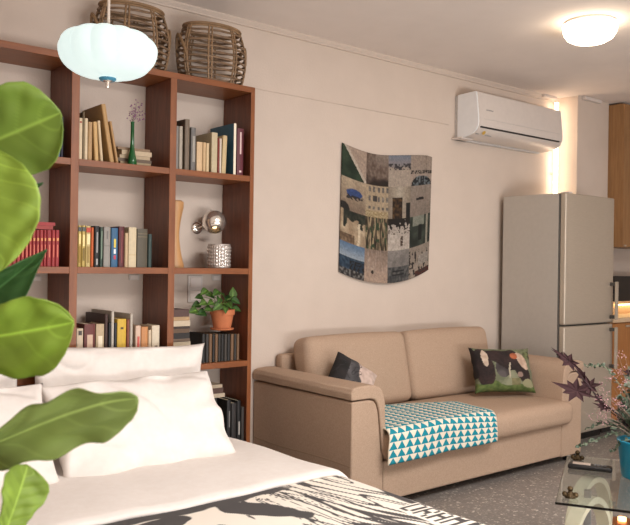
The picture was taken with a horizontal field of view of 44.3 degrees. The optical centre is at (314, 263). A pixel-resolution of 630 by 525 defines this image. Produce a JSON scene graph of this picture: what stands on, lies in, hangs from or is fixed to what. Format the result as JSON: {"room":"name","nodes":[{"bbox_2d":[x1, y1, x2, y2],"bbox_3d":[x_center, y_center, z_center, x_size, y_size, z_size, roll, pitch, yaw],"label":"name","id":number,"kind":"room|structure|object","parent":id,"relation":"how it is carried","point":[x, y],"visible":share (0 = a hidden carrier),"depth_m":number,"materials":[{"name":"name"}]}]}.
{"room":"studio apartment","nodes":[
{"label":"studio apartment","id":0,"kind":"room"},
{"bbox_2d":[0,0,629,442],"bbox_3d":[0.056,-0.064,5.162,10.200,2.810,0.100,1,0,-39],"label":"wall","id":1,"kind":"structure","parent":0,"point":[299,290],"depth_m":5.00,"materials":[{"name":"paint"}]},
{"bbox_2d":[187,275,202,301],"bbox_3d":[-0.694,0.144,4.482,0.096,0.154,0.012,1,0,-39],"label":"wall switch","id":2,"kind":"object","parent":1,"relation":"attached to","point":[195,283],"visible":0.87,"depth_m":4.47,"materials":[{"name":"white plastic"}]},
{"bbox_2d":[191,210,225,233],"bbox_3d":[-0.598,-0.242,4.441,0.147,0.140,0.186,1,0,-39],"label":"wall lamp","id":3,"kind":"object","parent":1,"relation":"attached to","point":[213,221],"visible":1,"depth_m":4.39,"materials":[{"name":"silver metal"}]},
{"bbox_2d":[236,83,448,124],"bbox_3d":[0.248,-1.069,5.237,1.970,0.010,0.008,1,0,-39],"label":"trim","id":4,"kind":"structure","parent":1,"relation":"attached to","point":[236,83],"depth_m":5.19,"materials":[{"name":"paint"}]},
{"bbox_2d":[139,0,559,102],"bbox_3d":[-0.821,-1.464,4.348,7.580,0.036,0.030,1,0,-39],"label":"trim","id":5,"kind":"structure","parent":1,"relation":"attached to","point":[172,4],"depth_m":5.10,"materials":[{"name":"paint"}]},
{"bbox_2d":[339,143,431,282],"bbox_3d":[0.514,-0.336,5.440,0.884,0.943,0.022,1,0,-39],"label":"tapestry","id":6,"kind":"object","parent":1,"relation":"attached to","point":[385,204],"visible":1,"depth_m":5.41,"materials":[{"name":"fabric"}]},
{"bbox_2d":[451,91,562,153],"bbox_3d":[1.548,-1.110,6.144,1.120,0.345,0.237,1,0,-39],"label":"air conditioner","id":7,"kind":"object","parent":1,"relation":"attached to","point":[481,118],"visible":1,"depth_m":5.99,"materials":[{"name":"white plastic"}]},
{"bbox_2d":[550,102,558,192],"bbox_3d":[2.060,-0.790,6.673,0.028,1.200,0.062,1,0,-39],"label":"lamp","id":8,"kind":"object","parent":1,"relation":"attached to","point":[556,105],"visible":0.48,"depth_m":6.65,"materials":[{"name":"white plastic"}]},
{"bbox_2d":[607,103,629,248],"bbox_3d":[2.882,-0.780,7.150,0.722,1.265,0.359,1,0,-39],"label":"upper cabinet","id":9,"kind":"object","parent":1,"relation":"attached to","point":[619,114],"visible":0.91,"depth_m":6.83,"materials":[{"name":"brown wood"}]},
{"bbox_2d":[173,0,629,104],"bbox_3d":[2.166,-1.488,2.594,10.200,0.100,6.720,1,0,-39],"label":"ceiling","id":10,"kind":"structure","parent":0,"point":[522,44],"depth_m":4.88,"materials":[{"name":"paint"}]},
{"bbox_2d":[57,0,157,87],"bbox_3d":[-0.718,-1.047,2.700,0.338,0.866,0.338,1,0,-39],"label":"pendant lamp","id":11,"kind":"object","parent":10,"relation":"hanging from","point":[108,53],"visible":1,"depth_m":2.58,"materials":[{"name":"white glass"}]},
{"bbox_2d":[562,14,617,45],"bbox_3d":[1.643,-1.382,4.621,0.316,0.128,0.316,1,0,-39],"label":"ceiling lamp","id":12,"kind":"object","parent":10,"relation":"attached to","point":[592,29],"visible":1,"depth_m":4.52,"materials":[{"name":"white glass"}]},
{"bbox_2d":[401,428,629,524],"bbox_3d":[2.123,1.421,2.594,10.200,0.100,6.720,1,0,-39],"label":"floor","id":13,"kind":"structure","parent":0,"point":[525,494],"depth_m":4.53,"materials":[{"name":"stone"}]},
{"bbox_2d":[0,81,138,524],"bbox_3d":[-0.525,0.357,0.990,0.462,1.950,0.458,1,0,-39],"label":"plant","id":14,"kind":"object","parent":13,"relation":"on","point":[36,334],"visible":1,"depth_m":1.04,"materials":[{"name":"plant"}]},
{"bbox_2d":[0,40,254,442],"bbox_3d":[-1.274,0.154,3.823,2.135,2.335,0.287,1,0,-39],"label":"bookshelf","id":15,"kind":"object","parent":13,"relation":"on","point":[162,87],"visible":0.52,"depth_m":4.12,"materials":[{"name":"brown wood"}]},
{"bbox_2d":[46,230,51,266],"bbox_3d":[-1.307,-0.075,3.725,0.022,0.173,0.153,1,0,-39],"label":"book","id":16,"kind":"object","parent":15,"relation":"on","point":[48,233],"visible":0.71,"depth_m":3.67,"materials":[{"name":"paper"}]},
{"bbox_2d":[51,230,54,266],"bbox_3d":[-1.291,-0.076,3.739,0.016,0.174,0.153,1,0,-39],"label":"book","id":17,"kind":"object","parent":15,"relation":"on","point":[53,231],"visible":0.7,"depth_m":3.68,"materials":[{"name":"paper"}]},
{"bbox_2d":[55,230,58,266],"bbox_3d":[-1.276,-0.076,3.750,0.019,0.175,0.153,1,0,-39],"label":"book","id":18,"kind":"object","parent":15,"relation":"on","point":[56,231],"visible":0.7,"depth_m":3.69,"materials":[{"name":"paper"}]},
{"bbox_2d":[77,225,81,266],"bbox_3d":[-1.198,-0.088,3.827,0.017,0.201,0.173,1,0,-39],"label":"book","id":19,"kind":"object","parent":15,"relation":"on","point":[79,226],"visible":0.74,"depth_m":3.76,"materials":[{"name":"paper"}]},
{"bbox_2d":[76,327,82,347],"bbox_3d":[-1.186,0.423,3.817,0.034,0.218,0.133,1,0,-39],"label":"book","id":20,"kind":"object","parent":15,"relation":"on","point":[79,331],"visible":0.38,"depth_m":3.77,"materials":[{"name":"paper"}]},
{"bbox_2d":[79,118,82,158],"bbox_3d":[-1.180,-0.610,3.809,0.020,0.201,0.133,1,0,-39],"label":"book","id":21,"kind":"object","parent":15,"relation":"on","point":[80,119],"visible":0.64,"depth_m":3.76,"materials":[{"name":"paper"}]},
{"bbox_2d":[79,112,83,158],"bbox_3d":[-1.203,-0.626,3.862,0.008,0.232,0.242,1,0,-39],"label":"book","id":22,"kind":"object","parent":15,"relation":"on","point":[82,113],"visible":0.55,"depth_m":3.77,"materials":[{"name":"paper"}]},
{"bbox_2d":[81,225,85,266],"bbox_3d":[-1.182,-0.088,3.840,0.017,0.202,0.173,1,0,-39],"label":"book","id":23,"kind":"object","parent":15,"relation":"on","point":[82,226],"visible":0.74,"depth_m":3.77,"materials":[{"name":"paper"}]},
{"bbox_2d":[76,322,94,347],"bbox_3d":[-1.154,0.413,3.856,0.057,0.238,0.153,1,0,-39],"label":"book","id":24,"kind":"object","parent":15,"relation":"on","point":[88,328],"visible":0.42,"depth_m":3.80,"materials":[{"name":"paper"}]},
{"bbox_2d":[84,118,87,159],"bbox_3d":[-1.158,-0.611,3.828,0.017,0.203,0.132,1,0,-39],"label":"book","id":25,"kind":"object","parent":15,"relation":"on","point":[85,119],"visible":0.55,"depth_m":3.78,"materials":[{"name":"paper"}]},
{"bbox_2d":[85,226,90,266],"bbox_3d":[-1.164,-0.087,3.854,0.024,0.200,0.173,1,0,-39],"label":"book","id":26,"kind":"object","parent":15,"relation":"on","point":[88,229],"visible":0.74,"depth_m":3.79,"materials":[{"name":"paper"}]},
{"bbox_2d":[87,122,91,159],"bbox_3d":[-1.142,-0.603,3.841,0.021,0.187,0.132,1,0,-39],"label":"book","id":27,"kind":"object","parent":15,"relation":"on","point":[89,147],"visible":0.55,"depth_m":3.79,"materials":[{"name":"paper"}]},
{"bbox_2d":[90,227,93,266],"bbox_3d":[-1.148,-0.083,3.869,0.014,0.194,0.172,1,0,-39],"label":"book","id":28,"kind":"object","parent":15,"relation":"on","point":[92,228],"visible":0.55,"depth_m":3.80,"materials":[{"name":"paper"}]},
{"bbox_2d":[90,226,98,266],"bbox_3d":[-1.136,-0.087,3.890,0.025,0.202,0.193,1,0,-39],"label":"book","id":29,"kind":"object","parent":15,"relation":"on","point":[96,228],"visible":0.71,"depth_m":3.81,"materials":[{"name":"paper"}]},
{"bbox_2d":[92,122,98,160],"bbox_3d":[-1.119,-0.604,3.860,0.032,0.193,0.132,1,0,-39],"label":"book","id":30,"kind":"object","parent":15,"relation":"on","point":[94,124],"visible":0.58,"depth_m":3.81,"materials":[{"name":"paper"}]},
{"bbox_2d":[86,312,107,346],"bbox_3d":[-1.115,0.392,3.946,0.017,0.283,0.242,1,0,-39],"label":"book","id":31,"kind":"object","parent":15,"relation":"on","point":[90,316],"visible":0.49,"depth_m":3.88,"materials":[{"name":"paper"}]},
{"bbox_2d":[91,322,103,347],"bbox_3d":[-1.115,0.415,3.894,0.043,0.236,0.163,1,0,-39],"label":"book","id":32,"kind":"object","parent":15,"relation":"on","point":[99,327],"visible":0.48,"depth_m":3.83,"materials":[{"name":"paper"}]},
{"bbox_2d":[82,104,113,161],"bbox_3d":[-1.105,-0.650,3.941,0.073,0.291,0.242,1,0,-39],"label":"book","id":33,"kind":"object","parent":15,"relation":"on","point":[97,113],"visible":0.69,"depth_m":3.86,"materials":[{"name":"paper"}]},
{"bbox_2d":[95,121,102,160],"bbox_3d":[-1.101,-0.608,3.874,0.034,0.202,0.132,1,0,-39],"label":"book","id":34,"kind":"object","parent":15,"relation":"on","point":[100,155],"visible":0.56,"depth_m":3.82,"materials":[{"name":"paper"}]},
{"bbox_2d":[99,227,102,266],"bbox_3d":[-1.114,-0.085,3.901,0.016,0.198,0.183,1,0,-39],"label":"book","id":35,"kind":"object","parent":15,"relation":"on","point":[100,228],"visible":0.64,"depth_m":3.83,"materials":[{"name":"paper"}]},
{"bbox_2d":[91,309,113,346],"bbox_3d":[-1.092,0.385,3.971,0.015,0.298,0.252,1,0,-39],"label":"book","id":36,"kind":"object","parent":15,"relation":"on","point":[110,313],"visible":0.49,"depth_m":3.88,"materials":[{"name":"paper"}]},
{"bbox_2d":[102,227,110,266],"bbox_3d":[-1.091,-0.085,3.920,0.036,0.200,0.183,1,0,-39],"label":"book","id":37,"kind":"object","parent":15,"relation":"on","point":[106,230],"visible":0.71,"depth_m":3.85,"materials":[{"name":"paper"}]},
{"bbox_2d":[108,121,117,162],"bbox_3d":[-1.061,-0.610,3.939,0.053,0.208,0.182,1,0,-39],"label":"book","id":38,"kind":"object","parent":15,"relation":"on","point":[113,145],"visible":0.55,"depth_m":3.87,"materials":[{"name":"paper"}]},
{"bbox_2d":[110,228,117,266],"bbox_3d":[-1.057,-0.083,3.942,0.036,0.196,0.173,1,0,-39],"label":"book","id":39,"kind":"object","parent":15,"relation":"on","point":[113,231],"visible":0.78,"depth_m":3.87,"materials":[{"name":"paper"}]},
{"bbox_2d":[111,226,123,266],"bbox_3d":[-1.032,-0.087,3.969,0.030,0.205,0.183,1,0,-39],"label":"book","id":40,"kind":"object","parent":15,"relation":"on","point":[120,257],"visible":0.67,"depth_m":3.90,"materials":[{"name":"paper"}]},
{"bbox_2d":[114,317,125,346],"bbox_3d":[-1.026,0.406,3.966,0.048,0.257,0.163,1,0,-39],"label":"book","id":41,"kind":"object","parent":15,"relation":"on","point":[121,322],"visible":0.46,"depth_m":3.90,"materials":[{"name":"paper"}]},
{"bbox_2d":[114,311,132,346],"bbox_3d":[-1.010,0.394,4.031,0.016,0.281,0.242,1,0,-39],"label":"book","id":42,"kind":"object","parent":15,"relation":"on","point":[116,314],"visible":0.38,"depth_m":3.94,"materials":[{"name":"paper"}]},
{"bbox_2d":[124,233,127,266],"bbox_3d":[-0.995,-0.071,3.967,0.018,0.174,0.132,1,0,-39],"label":"book","id":43,"kind":"object","parent":15,"relation":"on","point":[125,234],"visible":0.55,"depth_m":3.92,"materials":[{"name":"paper"}]},
{"bbox_2d":[124,227,135,266],"bbox_3d":[-0.978,-0.086,3.999,0.043,0.204,0.163,1,0,-39],"label":"book","id":44,"kind":"object","parent":15,"relation":"on","point":[131,231],"visible":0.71,"depth_m":3.94,"materials":[{"name":"paper"}]},
{"bbox_2d":[90,0,170,70],"bbox_3d":[-0.962,-1.174,4.057,0.449,0.332,0.286,1,0,-39],"label":"rattan basket","id":45,"kind":"object","parent":15,"relation":"on","point":[114,15],"visible":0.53,"depth_m":4.00,"materials":[{"name":"wicker"}]},
{"bbox_2d":[127,121,136,164],"bbox_3d":[-0.936,-0.617,3.962,0.049,0.222,0.049,1,0,-39],"label":"bottle vase","id":46,"kind":"object","parent":15,"relation":"on","point":[131,157],"visible":0.88,"depth_m":3.95,"materials":[{"name":"green glass"}]},
{"bbox_2d":[118,161,150,165],"bbox_3d":[-0.982,-0.517,4.077,0.170,0.020,0.170,1,0,-38],"label":"book","id":47,"kind":"object","parent":15,"relation":"on","point":[145,164],"visible":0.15,"depth_m":4.02,"materials":[{"name":"paper"}]},
{"bbox_2d":[118,158,150,163],"bbox_3d":[-0.987,-0.536,4.075,0.188,0.016,0.170,1,0,-38],"label":"book","id":48,"kind":"object","parent":47,"relation":"on","point":[119,159],"visible":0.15,"depth_m":4.02,"materials":[{"name":"paper"}]},
{"bbox_2d":[117,154,149,160],"bbox_3d":[-0.986,-0.553,4.075,0.170,0.017,0.170,1,0,-39],"label":"book","id":49,"kind":"object","parent":48,"relation":"on","point":[118,155],"visible":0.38,"depth_m":4.02,"materials":[{"name":"paper"}]},
{"bbox_2d":[117,149,151,157],"bbox_3d":[-0.977,-0.574,4.078,0.168,0.024,0.170,1,0,-39],"label":"book","id":50,"kind":"object","parent":49,"relation":"on","point":[124,152],"visible":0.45,"depth_m":4.01,"materials":[{"name":"paper"}]},
{"bbox_2d":[132,324,140,346],"bbox_3d":[-0.946,0.425,4.012,0.029,0.220,0.133,1,0,-39],"label":"book","id":51,"kind":"object","parent":15,"relation":"on","point":[136,336],"visible":0.36,"depth_m":3.96,"materials":[{"name":"paper"}]},
{"bbox_2d":[136,229,146,266],"bbox_3d":[-0.949,-0.083,4.049,0.059,0.198,0.203,1,0,-39],"label":"book","id":52,"kind":"object","parent":15,"relation":"on","point":[141,234],"visible":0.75,"depth_m":3.97,"materials":[{"name":"paper"}]},
{"bbox_2d":[140,326,147,346],"bbox_3d":[-0.919,0.429,4.035,0.037,0.213,0.132,1,0,-39],"label":"book","id":53,"kind":"object","parent":15,"relation":"on","point":[144,329],"visible":0.31,"depth_m":3.98,"materials":[{"name":"paper"}]},
{"bbox_2d":[147,234,151,266],"bbox_3d":[-0.899,-0.069,4.058,0.021,0.173,0.152,1,0,-39],"label":"book","id":54,"kind":"object","parent":15,"relation":"on","point":[149,236],"visible":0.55,"depth_m":4.00,"materials":[{"name":"paper"}]},
{"bbox_2d":[140,323,159,346],"bbox_3d":[-0.872,0.428,4.079,0.044,0.218,0.143,1,0,-39],"label":"book","id":55,"kind":"object","parent":15,"relation":"on","point":[154,328],"visible":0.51,"depth_m":4.02,"materials":[{"name":"paper"}]},
{"bbox_2d":[176,126,178,168],"bbox_3d":[-0.785,-0.618,4.163,0.019,0.227,0.182,1,0,-39],"label":"book","id":56,"kind":"object","parent":15,"relation":"on","point":[177,131],"visible":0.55,"depth_m":4.09,"materials":[{"name":"paper"}]},
{"bbox_2d":[174,200,183,267],"bbox_3d":[-0.771,-0.164,4.218,0.116,0.366,0.116,1,0,-39],"label":"wooden stand","id":57,"kind":"object","parent":15,"relation":"on","point":[179,204],"visible":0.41,"depth_m":4.19,"materials":[{"name":"brown wood"}]},
{"bbox_2d":[178,126,182,168],"bbox_3d":[-0.762,-0.618,4.170,0.021,0.228,0.162,1,0,-39],"label":"book","id":58,"kind":"object","parent":15,"relation":"on","point":[180,127],"visible":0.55,"depth_m":4.11,"materials":[{"name":"paper"}]},
{"bbox_2d":[177,119,189,169],"bbox_3d":[-0.751,-0.639,4.217,0.028,0.271,0.222,1,0,-39],"label":"book","id":59,"kind":"object","parent":15,"relation":"on","point":[185,123],"visible":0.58,"depth_m":4.13,"materials":[{"name":"paper"}]},
{"bbox_2d":[189,127,195,169],"bbox_3d":[-0.715,-0.619,4.233,0.030,0.232,0.203,1,0,-39],"label":"book","id":60,"kind":"object","parent":15,"relation":"on","point":[192,137],"visible":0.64,"depth_m":4.15,"materials":[{"name":"paper"}]},
{"bbox_2d":[189,332,205,362],"bbox_3d":[-0.660,0.461,4.295,0.022,0.158,0.172,1,0,-39],"label":"book","id":61,"kind":"object","parent":15,"relation":"on","point":[195,338],"visible":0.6,"depth_m":4.25,"materials":[{"name":"paper"}]},
{"bbox_2d":[195,142,202,170],"bbox_3d":[-0.660,-0.581,4.227,0.036,0.158,0.122,1,0,-39],"label":"book","id":62,"kind":"object","parent":15,"relation":"on","point":[198,159],"visible":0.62,"depth_m":4.18,"materials":[{"name":"paper"}]},
{"bbox_2d":[197,332,208,362],"bbox_3d":[-0.643,0.462,4.309,0.020,0.157,0.172,1,0,-39],"label":"book","id":63,"kind":"object","parent":15,"relation":"on","point":[207,335],"visible":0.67,"depth_m":4.24,"materials":[{"name":"paper"}]},
{"bbox_2d":[202,142,205,171],"bbox_3d":[-0.637,-0.581,4.246,0.019,0.158,0.122,1,0,-39],"label":"book","id":64,"kind":"object","parent":15,"relation":"on","point":[204,143],"visible":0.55,"depth_m":4.20,"materials":[{"name":"paper"}]},
{"bbox_2d":[196,132,217,172],"bbox_3d":[-0.613,-0.612,4.317,0.038,0.220,0.202,1,0,-39],"label":"book","id":65,"kind":"object","parent":15,"relation":"on","point":[211,138],"visible":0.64,"depth_m":4.24,"materials":[{"name":"paper"}]},
{"bbox_2d":[175,21,246,84],"bbox_3d":[-0.582,-1.165,4.366,0.449,0.325,0.286,1,0,-39],"label":"rattan basket","id":66,"kind":"object","parent":15,"relation":"on","point":[185,43],"visible":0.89,"depth_m":4.26,"materials":[{"name":"wicker"}]},
{"bbox_2d":[206,244,231,267],"bbox_3d":[-0.543,-0.045,4.373,0.135,0.135,0.135,1,0,6],"label":"candle holder","id":67,"kind":"object","parent":15,"relation":"on","point":[219,255],"visible":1,"depth_m":4.32,"materials":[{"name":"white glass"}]},
{"bbox_2d":[217,135,226,173],"bbox_3d":[-0.553,-0.606,4.346,0.034,0.211,0.172,1,0,-39],"label":"book","id":68,"kind":"object","parent":15,"relation":"on","point":[223,137],"visible":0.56,"depth_m":4.28,"materials":[{"name":"paper"}]},
{"bbox_2d":[210,123,235,174],"bbox_3d":[-0.527,-0.644,4.417,0.015,0.286,0.253,1,0,-39],"label":"book","id":69,"kind":"object","parent":15,"relation":"on","point":[229,130],"visible":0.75,"depth_m":4.34,"materials":[{"name":"paper"}]},
{"bbox_2d":[217,397,230,436],"bbox_3d":[-0.556,0.912,4.416,0.028,0.305,0.243,1,0,-39],"label":"book","id":70,"kind":"object","parent":15,"relation":"on","point":[224,404],"visible":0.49,"depth_m":4.33,"materials":[{"name":"paper"}]},
{"bbox_2d":[218,332,230,360],"bbox_3d":[-0.534,0.467,4.397,0.021,0.150,0.172,1,0,-39],"label":"book","id":71,"kind":"object","parent":15,"relation":"on","point":[228,335],"visible":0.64,"depth_m":4.33,"materials":[{"name":"paper"}]},
{"bbox_2d":[189,287,240,330],"bbox_3d":[-0.556,0.251,4.316,0.158,0.245,0.311,1,0,28],"label":"pothos","id":72,"kind":"object","parent":71,"relation":"on","point":[221,315],"visible":0.99,"depth_m":4.33,"materials":[{"name":"plant"}]},
{"bbox_2d":[210,309,234,327],"bbox_3d":[-0.527,0.309,4.390,0.142,0.106,0.142,1,0,-39],"label":"pot","id":73,"kind":"object","parent":72,"relation":"attached to","point":[221,318],"depth_m":4.34,"materials":[{"name":"ceramic"}]},
{"bbox_2d":[223,396,240,439],"bbox_3d":[-0.508,0.917,4.462,0.025,0.296,0.253,1,0,-39],"label":"book","id":74,"kind":"object","parent":15,"relation":"on","point":[238,408],"visible":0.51,"depth_m":4.36,"materials":[{"name":"paper"}]},
{"bbox_2d":[231,401,236,438],"bbox_3d":[-0.524,0.922,4.431,0.033,0.285,0.222,1,0,-39],"label":"book","id":75,"kind":"object","parent":15,"relation":"on","point":[233,404],"visible":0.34,"depth_m":4.34,"materials":[{"name":"paper"}]},
{"bbox_2d":[236,128,243,174],"bbox_3d":[-0.482,-0.631,4.422,0.044,0.263,0.203,1,0,-39],"label":"book","id":76,"kind":"object","parent":15,"relation":"on","point":[239,132],"visible":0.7,"depth_m":4.34,"materials":[{"name":"paper"}]},
{"bbox_2d":[240,406,243,440],"bbox_3d":[-0.465,0.938,4.453,0.021,0.256,0.182,1,0,-39],"label":"book","id":77,"kind":"object","parent":15,"relation":"on","point":[242,407],"visible":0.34,"depth_m":4.38,"materials":[{"name":"paper"}]},
{"bbox_3d":[-0.762,0.493,4.207,0.102,0.090,0.140,1,0,-39],"label":"book","id":78,"kind":"object","parent":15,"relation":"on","visible":0},
{"bbox_2d":[173,341,190,345],"bbox_3d":[-0.758,0.433,4.205,0.104,0.030,0.140,1,0,-38],"label":"book","id":79,"kind":"object","parent":78,"relation":"on","point":[186,342],"visible":0.38,"depth_m":4.15,"materials":[{"name":"paper"}]},
{"bbox_2d":[173,338,189,341],"bbox_3d":[-0.760,0.409,4.204,0.102,0.016,0.140,1,0,-40],"label":"book","id":80,"kind":"object","parent":79,"relation":"on","point":[185,339],"visible":0.45,"depth_m":4.15,"materials":[{"name":"paper"}]},
{"bbox_2d":[173,333,189,338],"bbox_3d":[-0.760,0.385,4.202,0.098,0.030,0.140,1,0,-39],"label":"book","id":81,"kind":"object","parent":80,"relation":"on","point":[176,335],"visible":0.5,"depth_m":4.15,"materials":[{"name":"paper"}]},
{"bbox_2d":[174,328,188,332],"bbox_3d":[-0.761,0.358,4.205,0.098,0.022,0.140,1,0,-39],"label":"book","id":82,"kind":"object","parent":81,"relation":"on","point":[186,330],"visible":0.42,"depth_m":4.15,"materials":[{"name":"paper"}]},
{"bbox_2d":[174,326,189,328],"bbox_3d":[-0.759,0.340,4.205,0.100,0.012,0.140,1,0,-38],"label":"book","id":83,"kind":"object","parent":82,"relation":"on","point":[177,327],"visible":0.4,"depth_m":4.15,"materials":[{"name":"paper"}]},
{"bbox_2d":[174,320,189,326],"bbox_3d":[-0.757,0.319,4.203,0.100,0.030,0.140,1,0,-38],"label":"book","id":84,"kind":"object","parent":83,"relation":"on","point":[183,322],"visible":0.42,"depth_m":4.15,"materials":[{"name":"paper"}]},
{"bbox_2d":[174,316,189,320],"bbox_3d":[-0.761,0.293,4.205,0.098,0.020,0.140,1,0,-39],"label":"book","id":85,"kind":"object","parent":84,"relation":"on","point":[187,317],"visible":0.42,"depth_m":4.15,"materials":[{"name":"paper"}]},
{"bbox_2d":[174,308,188,316],"bbox_3d":[-0.761,0.263,4.202,0.094,0.038,0.140,1,0,-39],"label":"book","id":86,"kind":"object","parent":85,"relation":"on","point":[178,312],"visible":0.57,"depth_m":4.15,"materials":[{"name":"paper"}]},
{"bbox_2d":[253,326,583,495],"bbox_3d":[0.766,0.902,5.048,2.179,0.897,0.982,1,0,-39],"label":"sofa","id":87,"kind":"object","parent":13,"relation":"on","point":[301,412],"visible":0.85,"depth_m":4.77,"materials":[{"name":"beige fabric"}]},
{"bbox_2d":[294,331,410,404],"bbox_3d":[0.255,0.692,4.989,0.866,0.491,0.267,1,0,-39],"label":"cushion","id":88,"kind":"object","parent":87,"relation":"on","point":[387,354],"depth_m":4.97,"materials":[{"name":"beige fabric"}]},
{"bbox_2d":[383,401,497,465],"bbox_3d":[0.581,0.976,4.645,0.980,0.193,0.616,1,0,-39],"label":"throw blanket","id":89,"kind":"object","parent":87,"relation":"on","point":[423,429],"visible":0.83,"depth_m":4.45,"materials":[{"name":"teal fabric"}]},
{"bbox_2d":[328,352,376,384],"bbox_3d":[0.211,0.703,4.601,0.365,0.351,0.204,1,0,-9],"label":"cushion","id":90,"kind":"object","parent":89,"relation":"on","point":[344,367],"visible":0.49,"depth_m":4.58,"materials":[{"name":"fabric"}]},
{"bbox_2d":[399,326,487,400],"bbox_3d":[0.926,0.702,5.535,0.869,0.491,0.267,1,0,-39],"label":"cushion","id":91,"kind":"object","parent":87,"relation":"on","point":[439,363],"depth_m":5.37,"materials":[{"name":"beige fabric"}]},
{"bbox_2d":[381,392,572,459],"bbox_3d":[0.874,0.998,4.954,1.760,0.194,0.699,1,0,-39],"label":"seat cushion","id":92,"kind":"object","parent":87,"relation":"on","point":[520,415],"depth_m":5.06,"materials":[{"name":"beige fabric"}]},
{"bbox_2d":[468,348,535,393],"bbox_3d":[1.298,0.739,5.373,0.487,0.316,0.199,1,0,-17],"label":"cushion","id":93,"kind":"object","parent":87,"relation":"on","point":[494,370],"visible":1,"depth_m":5.31,"materials":[{"name":"fabric"}]},
{"bbox_2d":[501,191,618,438],"bbox_3d":[1.959,0.413,6.166,0.680,1.912,0.633,1,0,-39],"label":"fridge","id":94,"kind":"object","parent":13,"relation":"on","point":[557,271],"visible":0.83,"depth_m":5.97,"materials":[{"name":"metal"}]},
{"bbox_2d":[555,450,629,524],"bbox_3d":[1.542,1.115,3.119,1.050,0.494,0.800,1,0,21],"label":"coffee table","id":95,"kind":"object","parent":13,"relation":"on","point":[582,491],"visible":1,"depth_m":3.12,"materials":[{"name":"clear glass"}]},
{"bbox_2d":[568,461,612,472],"bbox_3d":[1.212,0.893,3.409,0.185,0.027,0.052,1,0,23],"label":"remote control","id":96,"kind":"object","parent":95,"relation":"on","point":[572,465],"visible":1,"depth_m":3.39,"materials":[{"name":"black plastic"}]},
{"bbox_2d":[616,435,629,479],"bbox_3d":[1.405,0.831,3.300,0.224,0.158,0.224,1,0,-39],"label":"pot","id":97,"kind":"object","parent":95,"relation":"on","point":[624,448],"visible":0.94,"depth_m":3.27,"materials":[{"name":"ceramic"}]},
{"bbox_2d":[551,347,629,427],"bbox_3d":[1.204,0.563,3.303,0.417,0.413,0.062,1,0,-1],"label":"branch","id":98,"kind":"object","parent":97,"relation":"in","point":[574,389],"visible":0.98,"depth_m":3.30,"materials":[{"name":"purple plant"}]},
{"bbox_2d":[575,363,629,451],"bbox_3d":[1.285,0.614,3.308,0.353,0.384,0.108,1,0,-1],"label":"eucalyptus sprigs","id":99,"kind":"object","parent":97,"relation":"in","point":[623,400],"visible":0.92,"depth_m":3.31,"materials":[{"name":"green plant"}]},
{"bbox_2d":[588,353,629,433],"bbox_3d":[1.277,0.568,3.292,0.231,0.401,0.173,1,0,-39],"label":"flower","id":100,"kind":"object","parent":97,"relation":"in","point":[618,403],"visible":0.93,"depth_m":3.29,"materials":[{"name":"pink plant"}]},
{"bbox_2d":[600,322,629,432],"bbox_3d":[2.896,0.933,6.882,1.600,0.900,0.394,1,0,-39],"label":"base cabinet","id":101,"kind":"object","parent":13,"relation":"on","point":[623,327],"visible":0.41,"depth_m":6.32,"materials":[{"name":"brown wood"}]},
{"bbox_2d":[607,313,629,322],"bbox_3d":[2.902,0.464,6.884,1.620,0.035,0.400,1,0,-39],"label":"countertop","id":102,"kind":"structure","parent":101,"relation":"on","point":[622,317],"depth_m":6.36,"materials":[{"name":"beige stone"}]},
{"bbox_2d":[613,276,629,313],"bbox_3d":[3.035,0.280,7.190,1.010,0.335,0.024,1,0,-39],"label":"panel","id":103,"kind":"object","parent":102,"relation":"on","point":[624,281],"visible":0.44,"depth_m":6.96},
{"bbox_2d":[612,516,629,524],"bbox_3d":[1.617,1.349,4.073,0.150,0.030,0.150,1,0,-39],"label":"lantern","id":104,"kind":"object","parent":13,"relation":"on","point":[620,520],"visible":0.91,"depth_m":4.05,"materials":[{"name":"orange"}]},
{"bbox_3d":[-0.616,1.136,2.884,1.770,0.388,1.970,1,0,-39],"label":"bed","id":105,"kind":"object","parent":13,"relation":"on","visible":0},
{"bbox_2d":[35,343,204,402],"bbox_3d":[-0.937,0.671,3.778,0.941,0.598,0.190,1,0,-37],"label":"pillow","id":106,"kind":"object","parent":105,"relation":"on","point":[78,365],"visible":0.25,"depth_m":3.73,"materials":[{"name":"white fabric"}]},
{"bbox_2d":[0,437,347,524],"bbox_3d":[-0.878,1.005,3.208,1.874,0.269,1.054,1,0,-39],"label":"sheet","id":107,"kind":"object","parent":105,"relation":"on","point":[141,491],"visible":0.54,"depth_m":3.10,"materials":[{"name":"fabric"}]},
{"bbox_2d":[0,374,16,387],"bbox_3d":[-1.641,0.661,3.202,0.870,0.554,0.180,1,0,-40],"label":"pillow","id":108,"kind":"object","parent":107,"relation":"on","point":[5,382],"visible":0.09,"depth_m":3.41,"materials":[{"name":"white fabric"}]},
{"bbox_2d":[0,383,58,489],"bbox_3d":[-1.421,0.720,3.002,0.821,0.438,0.364,1,0,-38],"label":"pillow","id":109,"kind":"object","parent":107,"relation":"on","point":[13,400],"visible":0.24,"depth_m":3.17,"materials":[{"name":"white fabric"}]},
{"bbox_2d":[42,370,235,477],"bbox_3d":[-0.782,0.741,3.523,0.860,0.431,0.372,1,0,-40],"label":"pillow","id":110,"kind":"object","parent":107,"relation":"on","point":[177,418],"visible":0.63,"depth_m":3.49,"materials":[{"name":"white fabric"}]},
{"bbox_2d":[104,476,484,524],"bbox_3d":[-0.287,1.047,2.482,1.844,0.271,1.007,1,0,-39],"label":"blanket","id":111,"kind":"object","parent":105,"relation":"on","point":[336,500],"visible":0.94,"depth_m":2.88,"materials":[{"name":"fabric"}]},
{"bbox_2d":[557,95,608,197],"bbox_3d":[2.345,-0.030,6.826,0.492,2.810,0.208,1,0,-39],"label":"column","id":112,"kind":"structure","parent":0,"point":[583,150],"depth_m":6.69,"materials":[{"name":"paint"}]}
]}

